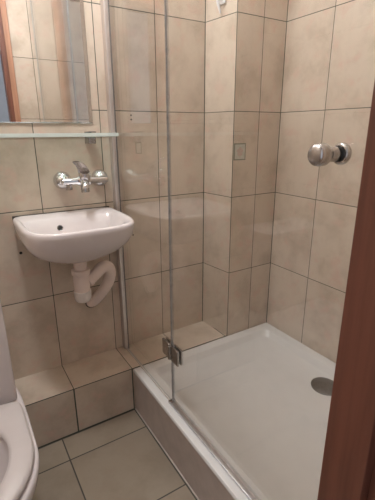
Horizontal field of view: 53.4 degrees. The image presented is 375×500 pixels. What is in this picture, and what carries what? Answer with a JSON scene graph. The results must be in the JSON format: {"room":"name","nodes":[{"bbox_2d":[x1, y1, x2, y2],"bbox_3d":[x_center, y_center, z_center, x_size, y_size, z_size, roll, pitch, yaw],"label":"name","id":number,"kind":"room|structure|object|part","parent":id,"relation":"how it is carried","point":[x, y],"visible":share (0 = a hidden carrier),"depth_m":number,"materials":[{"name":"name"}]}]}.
{"room":"bathroom","nodes":[
{"label":"bathroom","id":0,"kind":"room"},
{"bbox_2d":[0,0,205,379],"bbox_3d":[-0.468,-0.496,1.424,1.997,2.450,0.102,-11,21,-30],"label":"wall","id":1,"kind":"structure","parent":0,"point":[46,327],"depth_m":1.54,"materials":[{"name":"beige tile"}]},
{"bbox_2d":[0,0,92,122],"bbox_3d":[-0.629,-0.750,1.173,0.624,0.662,0.007,-11,21,-30],"label":"mirror","id":2,"kind":"object","parent":1,"relation":"attached to","point":[44,70],"visible":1,"depth_m":1.29,"materials":[{"name":"clear glass"}]},
{"bbox_2d":[0,131,118,143],"bbox_3d":[-0.573,-0.376,1.260,0.676,0.045,0.118,-11,21,-30],"label":"glass shelf","id":3,"kind":"object","parent":1,"relation":"attached to","point":[90,136],"visible":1,"depth_m":1.29,"materials":[{"name":"glass"}]},
{"bbox_3d":[-0.572,-0.386,1.255,0.676,0.013,0.114,-11,21,-30],"label":"shelf pane","id":4,"kind":"part","parent":3,"relation":"part of","materials":[{"name":"clear glass"}]},
{"bbox_2d":[12,206,133,263],"bbox_3d":[-0.394,-0.031,1.345,0.380,0.164,0.345,-11,21,-30],"label":"washbasin","id":5,"kind":"object","parent":1,"relation":"attached to","point":[75,236],"visible":1,"depth_m":1.26,"materials":[{"name":"white ceramic"}]},
{"bbox_2d":[53,161,107,192],"bbox_3d":[-0.388,-0.282,1.413,0.215,0.118,0.115,-11,21,-30],"label":"mixer tap","id":6,"kind":"object","parent":1,"relation":"attached to","point":[99,177],"visible":1,"depth_m":1.39,"materials":[{"name":"silver metal"}]},
{"bbox_3d":[-0.394,-0.302,1.373,0.035,0.056,0.084,6,19,18],"label":"lever","id":7,"kind":"part","parent":6,"relation":"part of","materials":[{"name":"metal"}]},
{"bbox_3d":[-0.384,-0.246,1.395,0.033,0.048,0.058,-7,19,-20],"label":"spout","id":8,"kind":"part","parent":6,"relation":"part of","materials":[{"name":"silver metal"}]},
{"bbox_2d":[71,261,115,307],"bbox_3d":[-0.367,0.146,1.510,0.150,0.274,0.211,-1,18,-3],"label":"trap","id":9,"kind":"object","parent":1,"relation":"attached to","point":[83,277],"visible":0.98,"depth_m":1.43,"materials":[{"name":"white plastic"}]},
{"bbox_2d":[74,289,90,302],"bbox_3d":[-0.404,0.177,1.442,0.065,0.046,0.065,-11,21,-30],"label":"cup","id":10,"kind":"object","parent":9,"relation":"on","point":[81,295],"depth_m":1.41,"materials":[{"name":"white plastic"}]},
{"bbox_2d":[15,321,226,447],"bbox_3d":[-0.502,0.628,1.584,1.532,0.212,0.185,-11,21,-30],"label":"ledge","id":11,"kind":"object","parent":1,"relation":"attached to","point":[65,400],"depth_m":1.56,"materials":[{"name":"beige tile"}]},
{"bbox_2d":[100,0,173,400],"bbox_3d":[-0.181,-0.376,1.303,0.020,1.878,0.462,-11,21,-30],"label":"glass shower panel","id":12,"kind":"object","parent":1,"relation":"attached to","point":[105,10],"visible":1,"depth_m":1.44,"materials":[{"name":"glass"}]},
{"bbox_3d":[-0.171,-0.372,1.292,0.006,1.867,0.427,-11,21,-30],"label":"glass pane","id":13,"kind":"part","parent":12,"relation":"part of","materials":[{"name":"clear glass"}]},
{"bbox_2d":[162,0,351,499],"bbox_3d":[0.113,-0.227,0.826,0.080,1.862,0.810,-11,21,-30],"label":"glass shower door","id":14,"kind":"structure","parent":12,"relation":"attached to","point":[319,154],"depth_m":1.03,"materials":[{"name":"glass"}]},
{"bbox_3d":[0.143,-0.227,0.808,0.006,1.852,0.750,-11,21,-30],"label":"glass pane","id":15,"kind":"part","parent":14,"relation":"part of","materials":[{"name":"clear glass"}]},
{"bbox_3d":[0.228,-0.160,0.624,0.050,0.038,0.038,-11,21,-30],"label":"knob","id":16,"kind":"part","parent":14,"relation":"part of","materials":[{"name":"metal"}]},
{"bbox_2d":[336,145,345,161],"bbox_3d":[0.259,-0.166,0.642,0.004,0.028,0.028,-11,21,-30],"label":"washer","id":17,"kind":"object","parent":14,"relation":"in","point":[341,148],"depth_m":0.63,"materials":[{"name":"black rubber"}]},
{"bbox_3d":[0.267,-0.167,0.647,0.016,0.038,0.038,-11,21,-30],"label":"knob","id":18,"kind":"part","parent":14,"relation":"part of","materials":[{"name":"metal"}]},
{"bbox_2d":[32,409,196,499],"bbox_3d":[-0.093,0.899,1.245,1.997,0.100,1.503,-11,21,-30],"label":"floor","id":19,"kind":"structure","parent":0,"point":[119,457],"depth_m":1.38,"materials":[{"name":"tile"}]},
{"bbox_2d":[0,293,39,499],"bbox_3d":[-0.609,0.527,0.966,0.386,0.782,0.600,-11,21,-30],"label":"toilet","id":20,"kind":"object","parent":19,"relation":"on","point":[19,452],"visible":1,"depth_m":1.00,"materials":[{"name":"white ceramic"}]},
{"bbox_3d":[-0.558,0.538,0.885,0.368,0.022,0.396,-11,21,-30],"label":"seat","id":21,"kind":"part","parent":20,"relation":"part of","materials":[{"name":"white plastic"}]},
{"bbox_3d":[-0.608,0.713,1.026,0.386,0.392,0.600,-11,21,-30],"label":"bowl","id":22,"kind":"part","parent":20,"relation":"part of","materials":[{"name":"white ceramic"}]},
{"bbox_2d":[133,323,335,499],"bbox_3d":[0.373,0.684,1.403,0.775,0.209,1.059,-11,21,-30],"label":"shower tray","id":23,"kind":"object","parent":19,"relation":"on","point":[261,396],"visible":0.88,"depth_m":1.42,"materials":[{"name":"white ceramic"}]},
{"bbox_2d":[168,399,257,499],"bbox_3d":[0.147,0.670,1.090,0.026,0.011,0.794,-11,21,-30],"label":"rail","id":24,"kind":"object","parent":23,"relation":"on","point":[222,462],"visible":0.81,"depth_m":1.18,"materials":[{"name":"metal"}]},
{"bbox_2d":[203,0,287,335],"bbox_3d":[0.249,-0.583,1.687,0.287,2.450,0.189,-11,21,-30],"label":"wall column","id":25,"kind":"structure","parent":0,"point":[245,42],"depth_m":1.66,"materials":[{"name":"beige tile"}]},
{"bbox_2d":[216,0,225,13],"bbox_3d":[0.128,-1.002,1.463,0.040,0.133,0.034,-3,18,-9],"label":"wall hook","id":26,"kind":"object","parent":25,"relation":"attached to","point":[219,2],"visible":1,"depth_m":1.47,"materials":[{"name":"white ceramic"}]},
{"bbox_2d":[266,0,374,362],"bbox_3d":[0.692,-0.478,1.356,0.100,2.450,1.246,-11,21,-30],"label":"wall","id":27,"kind":"structure","parent":0,"point":[329,71],"depth_m":1.55,"materials":[{"name":"beige tile"}]},
{"bbox_3d":[0.257,-0.143,0.312,1.997,2.450,0.157,-11,21,-30],"label":"wall","id":28,"kind":"structure","parent":0,"visible":0},
{"bbox_2d":[317,81,374,499],"bbox_3d":[-0.049,0.088,0.185,0.784,2.090,0.180,-11,21,-30],"label":"door frame","id":29,"kind":"structure","parent":28,"relation":"in","point":[348,463],"depth_m":0.44,"materials":[{"name":"red wood"}]}
]}

